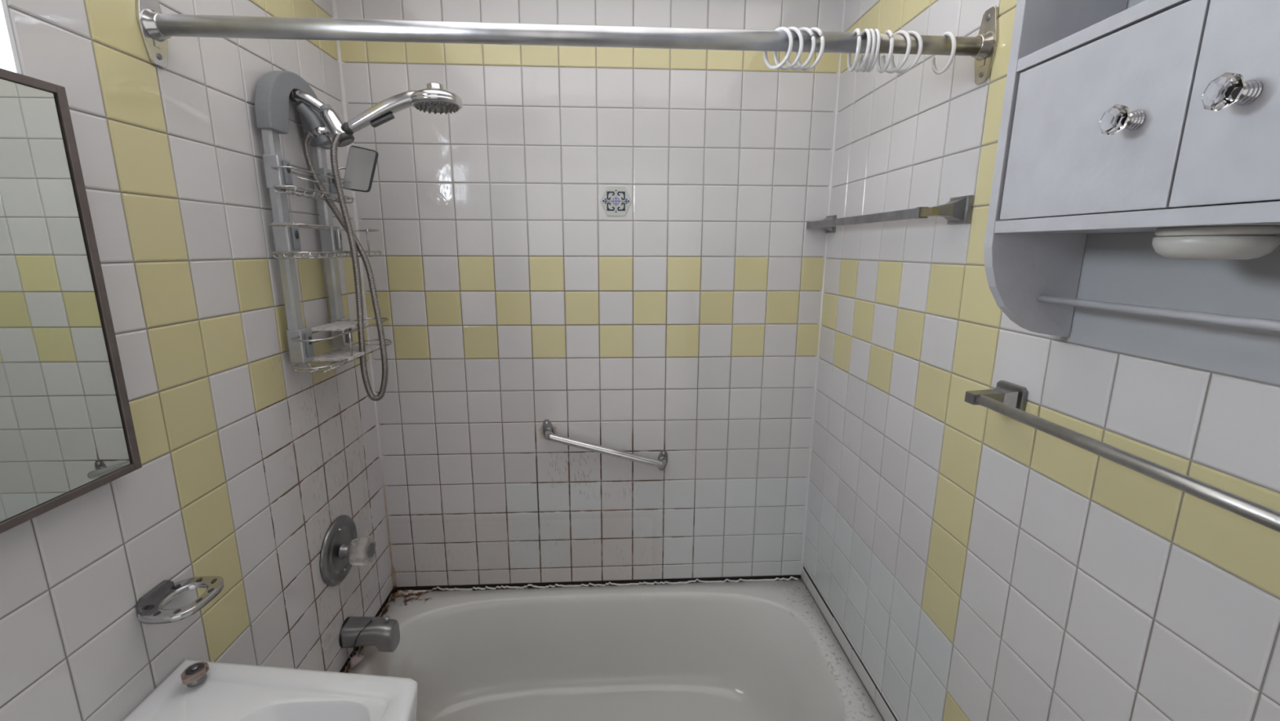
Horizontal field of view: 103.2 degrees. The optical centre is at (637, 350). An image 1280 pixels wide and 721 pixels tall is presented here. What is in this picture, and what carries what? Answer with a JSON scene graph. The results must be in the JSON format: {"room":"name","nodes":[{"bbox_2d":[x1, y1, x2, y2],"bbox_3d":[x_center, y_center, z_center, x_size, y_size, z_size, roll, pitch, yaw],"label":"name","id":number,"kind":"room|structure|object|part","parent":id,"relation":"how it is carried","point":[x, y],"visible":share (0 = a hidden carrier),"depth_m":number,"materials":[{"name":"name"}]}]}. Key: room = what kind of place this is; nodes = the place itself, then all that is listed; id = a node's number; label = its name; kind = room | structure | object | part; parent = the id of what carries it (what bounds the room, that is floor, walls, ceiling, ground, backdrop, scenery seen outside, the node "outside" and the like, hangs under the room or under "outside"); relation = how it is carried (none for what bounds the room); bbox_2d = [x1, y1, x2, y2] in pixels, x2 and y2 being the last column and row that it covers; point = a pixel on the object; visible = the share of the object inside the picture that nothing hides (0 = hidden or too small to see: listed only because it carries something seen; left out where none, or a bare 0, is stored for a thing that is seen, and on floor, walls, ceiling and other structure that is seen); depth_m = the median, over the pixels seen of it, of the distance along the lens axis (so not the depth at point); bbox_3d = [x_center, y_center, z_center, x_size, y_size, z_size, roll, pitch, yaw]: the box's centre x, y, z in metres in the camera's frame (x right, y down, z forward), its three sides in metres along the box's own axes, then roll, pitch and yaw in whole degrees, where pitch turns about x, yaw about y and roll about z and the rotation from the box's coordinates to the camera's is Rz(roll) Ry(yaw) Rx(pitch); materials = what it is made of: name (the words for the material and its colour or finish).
{"room":"bathroom","nodes":[
{"label":"bathroom","id":0,"kind":"room"},
{"bbox_2d":[0,0,394,720],"bbox_3d":[-0.852,0.332,0.298,0.123,2.420,2.750,0,11,-3],"label":"wall","id":1,"kind":"structure","parent":0,"point":[248,459],"depth_m":0.94,"materials":[{"name":"tile"}]},
{"bbox_2d":[0,0,22,74],"bbox_3d":[-0.863,-0.454,0.428,0.116,0.320,0.439,0,11,-3],"label":"window","id":2,"kind":"structure","parent":1,"relation":"in","point":[9,60],"depth_m":0.66,"materials":[{"name":"paint"}]},
{"bbox_2d":[0,67,142,533],"bbox_3d":[-0.786,-0.034,0.481,0.033,0.557,0.546,0,11,-3],"label":"wall mirror","id":3,"kind":"object","parent":1,"relation":"attached to","point":[67,430],"visible":1,"depth_m":0.68,"materials":[{"name":"mirror"}]},
{"bbox_2d":[135,575,223,623],"bbox_3d":[-0.779,0.419,0.868,0.092,0.040,0.108,0,11,-3],"label":"toothbrush holder","id":4,"kind":"object","parent":1,"relation":"attached to","point":[148,607],"visible":1,"depth_m":0.85,"materials":[{"name":"silver metal"}]},
{"bbox_3d":[-0.815,0.421,0.859,0.008,0.040,0.066,0,11,-3],"label":"wall plate","id":5,"kind":"part","parent":4,"relation":"part of","materials":[{"name":"silver metal"}]},
{"bbox_2d":[122,659,417,720],"bbox_3d":[-0.572,0.685,0.644,0.466,0.197,0.615,0,11,-3],"label":"sink","id":6,"kind":"object","parent":1,"relation":"attached to","point":[230,691],"depth_m":0.85,"materials":[{"name":"white ceramic"}]},
{"bbox_3d":[-0.755,0.553,0.864,0.034,0.027,0.040,0,11,-3],"label":"faucet handle","id":7,"kind":"part","parent":6,"relation":"part of","materials":[{"name":"silver metal"}]},
{"bbox_2d":[254,71,391,373],"bbox_3d":[-0.773,-0.317,1.266,0.118,0.683,0.390,0,11,-3],"label":"shower caddy","id":8,"kind":"object","parent":1,"relation":"attached to","point":[273,89],"visible":0.84,"depth_m":1.19,"materials":[{"name":"plastic"}]},
{"bbox_3d":[-0.814,-0.265,1.170,0.018,0.545,0.036,0,11,-3],"label":"rail","id":9,"kind":"part","parent":8,"relation":"part of","materials":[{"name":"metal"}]},
{"bbox_3d":[-0.790,-0.402,1.145,0.006,0.052,0.022,0,11,-3],"label":"lever","id":10,"kind":"part","parent":8,"relation":"part of","materials":[{"name":"grey plastic"}]},
{"bbox_3d":[-0.790,-0.260,1.173,0.006,0.052,0.022,0,11,-3],"label":"lever","id":11,"kind":"part","parent":8,"relation":"part of","materials":[{"name":"grey plastic"}]},
{"bbox_3d":[-0.791,-0.015,1.223,0.006,0.058,0.022,0,11,-3],"label":"lever","id":12,"kind":"part","parent":8,"relation":"part of","materials":[{"name":"grey plastic"}]},
{"bbox_2d":[271,165,354,203],"bbox_3d":[-0.778,-0.398,1.232,0.051,0.056,0.285,0,11,-3],"label":"wire basket","id":13,"kind":"object","parent":8,"relation":"on","point":[281,175],"depth_m":1.15,"materials":[{"name":"silver metal"}]},
{"bbox_2d":[268,222,381,258],"bbox_3d":[-0.763,-0.272,1.271,0.084,0.075,0.380,0,11,-3],"label":"wire basket","id":14,"kind":"object","parent":8,"relation":"on","point":[288,233],"depth_m":1.18,"materials":[{"name":"silver metal"}]},
{"bbox_3d":[-0.824,-0.302,1.356,0.018,0.545,0.036,0,11,-3],"label":"rail","id":15,"kind":"part","parent":8,"relation":"part of","materials":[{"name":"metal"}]},
{"bbox_3d":[-0.800,-0.440,1.331,0.006,0.052,0.022,0,11,-3],"label":"lever","id":16,"kind":"part","parent":8,"relation":"part of","materials":[{"name":"grey plastic"}]},
{"bbox_2d":[311,320,367,330],"bbox_3d":[-0.768,-0.064,1.305,0.082,0.005,0.134,0,11,-3],"label":"soap shelf","id":17,"kind":"object","parent":8,"relation":"attached to","point":[336,325],"depth_m":1.28,"materials":[{"name":"plastic"}]},
{"bbox_3d":[-0.800,-0.297,1.359,0.006,0.052,0.022,0,11,-3],"label":"lever","id":18,"kind":"part","parent":8,"relation":"part of","materials":[{"name":"grey plastic"}]},
{"bbox_2d":[290,317,391,373],"bbox_3d":[-0.762,-0.023,1.331,0.089,0.080,0.380,0,11,-3],"label":"wire basket","id":19,"kind":"object","parent":8,"relation":"on","point":[302,340],"depth_m":1.25,"materials":[{"name":"silver metal"}]},
{"bbox_2d":[311,345,379,361],"bbox_3d":[-0.762,0.005,1.333,0.094,0.008,0.173,0,11,-3],"label":"soap shelf","id":20,"kind":"object","parent":8,"relation":"attached to","point":[343,352],"depth_m":1.30,"materials":[{"name":"plastic"}]},
{"bbox_3d":[-0.801,-0.052,1.409,0.006,0.058,0.022,0,11,-3],"label":"lever","id":21,"kind":"part","parent":8,"relation":"part of","materials":[{"name":"grey plastic"}]},
{"bbox_2d":[338,145,378,192],"bbox_3d":[-0.741,-0.482,1.349,0.118,0.118,0.033,0,11,1],"label":"mirror","id":22,"kind":"object","parent":8,"relation":"attached to","point":[360,168],"visible":0.86,"depth_m":1.34,"materials":[{"name":"plastic"}]},
{"bbox_2d":[319,515,375,586],"bbox_3d":[-0.802,0.564,1.440,0.093,0.188,0.188,0,11,-3],"label":"shower valve","id":23,"kind":"object","parent":1,"relation":"attached to","point":[341,548],"visible":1,"depth_m":1.42,"materials":[{"name":"silver metal"}]},
{"bbox_3d":[-0.821,0.569,1.440,0.036,0.042,0.042,0,11,-3],"label":"stem","id":24,"kind":"part","parent":23,"relation":"part of","materials":[{"name":"silver metal"}]},
{"bbox_3d":[-0.786,0.569,1.442,0.055,0.082,0.082,0,11,-3],"label":"knob","id":25,"kind":"part","parent":23,"relation":"part of","materials":[{"name":"white plastic"}]},
{"bbox_2d":[339,589,394,672],"bbox_3d":[-0.848,0.917,1.461,0.003,0.012,0.696,0,11,-3],"label":"trim","id":26,"kind":"structure","parent":1,"relation":"attached to","point":[392,590],"depth_m":1.67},
{"bbox_2d":[338,615,399,652],"bbox_3d":[-0.778,0.827,1.483,0.141,0.106,0.080,0,11,-3],"label":"tub spout","id":27,"kind":"object","parent":1,"relation":"attached to","point":[383,633],"visible":1,"depth_m":1.46,"materials":[{"name":"metal"}]},
{"bbox_3d":[-0.729,0.784,1.477,0.016,0.020,0.016,0,11,-3],"label":"diverter pull","id":28,"kind":"part","parent":27,"relation":"part of","materials":[{"name":"silver metal"}]},
{"bbox_2d":[288,82,462,400],"bbox_3d":[-0.638,-0.251,1.289,0.422,0.792,0.119,0,11,-3],"label":"shower","id":29,"kind":"object","parent":1,"relation":"attached to","point":[434,99],"visible":0.98,"depth_m":1.22,"materials":[{"name":"silver metal"}]},
{"bbox_3d":[-0.793,-0.590,1.203,0.110,0.055,0.029,-2,12,-11],"label":"shower arm","id":30,"kind":"part","parent":29,"relation":"part of","materials":[{"name":"silver metal"}]},
{"bbox_2d":[311,124,328,137],"bbox_3d":[-0.762,-0.530,1.224,0.041,0.031,0.028,0,11,-3],"label":"outlet","id":31,"kind":"object","parent":29,"relation":"attached to","point":[317,131],"depth_m":1.21,"materials":[{"name":"silver metal"}]},
{"bbox_2d":[340,121,353,134],"bbox_3d":[-0.700,-0.535,1.223,0.026,0.030,0.029,0,11,-3],"label":"socket","id":32,"kind":"object","parent":29,"relation":"attached to","point":[346,128],"depth_m":1.21,"materials":[{"name":"plastic"}]},
{"bbox_3d":[-0.610,-0.576,1.224,0.180,0.099,0.036,0,11,-3],"label":"handle","id":33,"kind":"part","parent":29,"relation":"part of","materials":[{"name":"silver metal"}]},
{"bbox_3d":[-0.487,-0.633,1.220,0.041,0.016,0.041,0,11,-3],"label":"mode knob","id":34,"kind":"part","parent":29,"relation":"part of","materials":[{"name":"silver metal"}]},
{"bbox_3d":[-0.485,-0.591,1.229,0.106,0.006,0.106,0,11,-3],"label":"plate","id":35,"kind":"part","parent":29,"relation":"part of","materials":[{"name":"grey plastic"}]},
{"bbox_2d":[135,0,998,84],"bbox_3d":[-0.089,-0.558,0.899,1.476,0.126,0.054,0,11,-3],"label":"shower curtain rod","id":36,"kind":"object","parent":1,"relation":"attached to","point":[156,27],"visible":0.98,"depth_m":0.88,"materials":[{"name":"metal"}]},
{"bbox_2d":[141,8,171,41],"bbox_3d":[-0.813,-0.552,0.862,0.018,0.048,0.048,0,11,-3],"label":"socket","id":37,"kind":"object","parent":36,"relation":"attached to","point":[153,28],"depth_m":0.85,"materials":[{"name":"silver metal"}]},
{"bbox_2d":[763,26,793,70],"bbox_3d":[0.255,-0.548,0.919,0.009,0.070,0.061,-10,15,-40],"label":"curtain ring","id":38,"kind":"object","parent":36,"relation":"hanging from","point":[787,30],"visible":0.95,"depth_m":0.91,"materials":[{"name":"white plastic"}]},
{"bbox_2d":[773,26,803,70],"bbox_3d":[0.274,-0.548,0.920,0.010,0.070,0.061,-10,15,-41],"label":"curtain ring","id":39,"kind":"object","parent":36,"relation":"hanging from","point":[795,29],"visible":0.93,"depth_m":0.91,"materials":[{"name":"white plastic"}]},
{"bbox_2d":[784,26,815,71],"bbox_3d":[0.296,-0.548,0.921,0.007,0.070,0.061,-11,16,-42],"label":"curtain ring","id":40,"kind":"object","parent":36,"relation":"hanging from","point":[808,30],"visible":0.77,"depth_m":0.91,"materials":[{"name":"white plastic"}]},
{"bbox_2d":[795,27,824,71],"bbox_3d":[0.314,-0.548,0.922,0.007,0.070,0.061,-9,14,-34],"label":"curtain ring","id":41,"kind":"object","parent":36,"relation":"hanging from","point":[817,30],"visible":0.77,"depth_m":0.91,"materials":[{"name":"white plastic"}]},
{"bbox_2d":[847,28,861,71],"bbox_3d":[0.396,-0.549,0.926,0.007,0.070,0.061,2,12,5],"label":"curtain ring","id":42,"kind":"object","parent":36,"relation":"hanging from","point":[850,68],"visible":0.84,"depth_m":0.91,"materials":[{"name":"white plastic"}]},
{"bbox_2d":[853,28,871,71],"bbox_3d":[0.411,-0.549,0.927,0.011,0.070,0.061,0,11,2],"label":"curtain ring","id":43,"kind":"object","parent":36,"relation":"hanging from","point":[867,31],"visible":0.78,"depth_m":0.91,"materials":[{"name":"white plastic"}]},
{"bbox_2d":[858,28,875,72],"bbox_3d":[0.420,-0.549,0.928,0.007,0.070,0.061,1,11,1],"label":"curtain ring","id":44,"kind":"object","parent":36,"relation":"hanging from","point":[865,68],"visible":0.8,"depth_m":0.91,"materials":[{"name":"white plastic"}]},
{"bbox_2d":[864,28,880,72],"bbox_3d":[0.430,-0.549,0.928,0.007,0.070,0.061,2,12,3],"label":"curtain ring","id":45,"kind":"object","parent":36,"relation":"hanging from","point":[877,31],"visible":0.64,"depth_m":0.91,"materials":[{"name":"white plastic"}]},
{"bbox_2d":[875,29,893,73],"bbox_3d":[0.454,-0.548,0.930,0.007,0.070,0.061,0,11,1],"label":"curtain ring","id":46,"kind":"object","parent":36,"relation":"hanging from","point":[888,32],"visible":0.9,"depth_m":0.91,"materials":[{"name":"white plastic"}]},
{"bbox_2d":[881,30,911,73],"bbox_3d":[0.475,-0.548,0.931,0.007,0.070,0.061,-3,12,-25],"label":"curtain ring","id":47,"kind":"object","parent":36,"relation":"hanging from","point":[904,33],"visible":0.88,"depth_m":0.92,"materials":[{"name":"white plastic"}]},
{"bbox_2d":[889,30,922,73],"bbox_3d":[0.494,-0.549,0.932,0.007,0.070,0.061,-7,14,-32],"label":"curtain ring","id":48,"kind":"object","parent":36,"relation":"hanging from","point":[915,33],"visible":0.8,"depth_m":0.92,"materials":[{"name":"white plastic"}]},
{"bbox_2d":[931,31,955,74],"bbox_3d":[0.565,-0.549,0.935,0.007,0.070,0.061,-2,12,-7],"label":"curtain ring","id":49,"kind":"object","parent":36,"relation":"hanging from","point":[949,33],"visible":0.93,"depth_m":0.92,"materials":[{"name":"white plastic"}]},
{"bbox_2d":[971,31,994,61],"bbox_3d":[0.634,-0.563,0.936,0.018,0.048,0.048,0,11,-3],"label":"socket","id":50,"kind":"object","parent":36,"relation":"attached to","point":[983,50],"depth_m":0.92,"materials":[{"name":"silver metal"}]},
{"bbox_2d":[335,0,844,592],"bbox_3d":[-0.129,0.043,1.742,1.722,2.420,0.123,0,11,-3],"label":"wall","id":51,"kind":"structure","parent":0,"point":[683,324],"depth_m":1.63,"materials":[{"name":"tile"}]},
{"bbox_2d":[331,0,399,591],"bbox_3d":[-0.852,-0.135,1.595,0.024,2.014,0.024,0,11,-3],"label":"trim","id":52,"kind":"structure","parent":51,"relation":"attached to","point":[356,219],"depth_m":1.60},
{"bbox_2d":[392,589,419,596],"bbox_3d":[-0.818,0.853,1.794,0.087,0.013,0.029,-3,12,-16],"label":"trim","id":53,"kind":"structure","parent":51,"relation":"attached to","point":[400,592],"depth_m":1.79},
{"bbox_2d":[394,574,800,591],"bbox_3d":[-0.128,0.842,1.842,1.474,0.012,0.003,0,11,-3],"label":"trim","id":54,"kind":"structure","parent":51,"relation":"attached to","point":[603,582],"depth_m":1.84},
{"bbox_2d":[542,419,667,470],"bbox_3d":[-0.105,0.329,1.710,0.425,0.192,0.055,0,11,-3],"label":"grab bar","id":55,"kind":"object","parent":51,"relation":"attached to","point":[548,429],"visible":1,"depth_m":1.69,"materials":[{"name":"silver metal"}]},
{"bbox_2d":[600,186,631,216],"bbox_3d":[-0.066,-0.466,1.578,0.097,0.089,0.004,0,11,-3],"label":"decorative tile","id":56,"kind":"object","parent":51,"relation":"attached to","point":[615,201],"depth_m":1.58,"materials":[{"name":"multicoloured ceramic"}]},
{"bbox_2d":[799,0,845,577],"bbox_3d":[0.608,-0.146,1.675,0.014,2.014,0.015,0,11,-3],"label":"trim","id":57,"kind":"structure","parent":51,"relation":"attached to","point":[843,13],"depth_m":1.68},
{"bbox_2d":[801,0,1279,720],"bbox_3d":[0.744,0.321,0.380,0.124,2.420,2.750,0,11,-3],"label":"wall","id":58,"kind":"structure","parent":0,"point":[979,562],"depth_m":0.90,"materials":[{"name":"tile"}]},
{"bbox_2d":[803,565,897,720],"bbox_3d":[0.629,0.863,1.529,0.001,0.010,0.696,0,11,-3],"label":"trim","id":59,"kind":"structure","parent":58,"relation":"attached to","point":[809,576],"depth_m":1.51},
{"bbox_2d":[806,195,973,232],"bbox_3d":[0.594,-0.339,1.301,0.072,0.052,0.660,0,11,-3],"label":"towel bar","id":60,"kind":"object","parent":58,"relation":"attached to","point":[957,210],"visible":1,"depth_m":1.05,"materials":[{"name":"silver metal"}]},
{"bbox_3d":[0.587,-0.399,1.596,0.054,0.052,0.058,0,11,-3],"label":"post","id":61,"kind":"part","parent":60,"relation":"part of","materials":[{"name":"silver metal"}]},
{"bbox_3d":[0.618,-0.280,1.007,0.054,0.052,0.058,0,11,-3],"label":"post","id":62,"kind":"part","parent":60,"relation":"part of","materials":[{"name":"silver metal"}]},
{"bbox_2d":[964,380,1279,532],"bbox_3d":[0.631,0.141,0.575,0.079,0.046,0.684,0,11,-3],"label":"towel bar","id":63,"kind":"object","parent":58,"relation":"attached to","point":[1009,399],"visible":1,"depth_m":0.62,"materials":[{"name":"silver metal"}]},
{"bbox_3d":[0.611,0.080,0.880,0.070,0.030,0.042,0,11,-3],"label":"arm","id":64,"kind":"part","parent":63,"relation":"part of","materials":[{"name":"silver metal"}]},
{"bbox_3d":[0.650,0.079,0.882,0.010,0.046,0.060,0,11,-3],"label":"wall plate","id":65,"kind":"part","parent":63,"relation":"part of","materials":[{"name":"silver metal"}]},
{"bbox_2d":[983,0,1279,337],"bbox_3d":[0.585,-0.263,0.472,0.174,0.594,0.514,0,11,-3],"label":"upper cabinet","id":66,"kind":"object","parent":58,"relation":"attached to","point":[1148,115],"visible":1,"depth_m":0.55,"materials":[{"name":"paint"}]},
{"bbox_3d":[0.587,-0.312,0.717,0.144,0.594,0.016,0,11,-3],"label":"panel","id":67,"kind":"part","parent":66,"relation":"part of","materials":[{"name":"paint"}]},
{"bbox_2d":[1016,0,1191,72],"bbox_3d":[0.601,-0.341,0.458,0.142,0.016,0.482,0,11,-3],"label":"shelf","id":68,"kind":"object","parent":66,"relation":"attached to","point":[1145,14],"depth_m":0.57,"materials":[{"name":"paint"}]},
{"bbox_3d":[0.531,-0.259,0.597,0.016,0.192,0.221,0,11,-3],"label":"door","id":69,"kind":"part","parent":66,"relation":"part of","materials":[{"name":"paint"}]},
{"bbox_3d":[0.505,-0.243,0.534,0.018,0.031,0.031,0,11,-3],"label":"crystal knob","id":70,"kind":"part","parent":66,"relation":"part of","materials":[{"name":"clear glass"}]},
{"bbox_3d":[0.520,-0.243,0.534,0.012,0.020,0.020,0,11,-3],"label":"knob","id":71,"kind":"part","parent":66,"relation":"part of","materials":[{"name":"silver metal"}]},
{"bbox_2d":[994,200,1279,233],"bbox_3d":[0.600,-0.131,0.500,0.142,0.017,0.482,0,11,-3],"label":"shelf","id":72,"kind":"object","parent":66,"relation":"attached to","point":[1120,216],"depth_m":0.54,"materials":[{"name":"paint"}]},
{"bbox_2d":[1151,226,1279,259],"bbox_3d":[0.593,-0.111,0.523,0.089,0.032,0.089,0,11,-3],"label":"puck light","id":73,"kind":"object","parent":66,"relation":"attached to","point":[1212,242],"visible":1,"depth_m":0.49,"materials":[{"name":"white plastic"}]},
{"bbox_3d":[0.509,-0.224,0.438,0.018,0.031,0.031,0,11,-3],"label":"crystal knob","id":74,"kind":"part","parent":66,"relation":"part of","materials":[{"name":"clear glass"}]},
{"bbox_3d":[0.542,-0.212,0.363,0.016,0.192,0.248,0,11,-3],"label":"door","id":75,"kind":"part","parent":66,"relation":"part of","materials":[{"name":"paint"}]},
{"bbox_3d":[0.524,-0.224,0.439,0.012,0.020,0.020,0,11,-3],"label":"knob","id":76,"kind":"part","parent":66,"relation":"part of","materials":[{"name":"silver metal"}]},
{"bbox_3d":[0.709,-0.307,-0.201,0.004,0.960,1.865,0,11,-3],"label":"plaster panel","id":77,"kind":"part","parent":58,"relation":"part of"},
{"bbox_3d":[-0.058,1.562,0.588,1.721,0.100,2.990,0,11,-3],"label":"floor","id":78,"kind":"structure","parent":0,"visible":0},
{"bbox_2d":[343,578,883,720],"bbox_3d":[-0.109,1.095,1.508,1.476,0.350,0.751,0,11,-3],"label":"bathtub","id":79,"kind":"object","parent":78,"relation":"on","point":[741,650],"visible":0.89,"depth_m":1.75,"materials":[{"name":"ceramic"}]}
]}

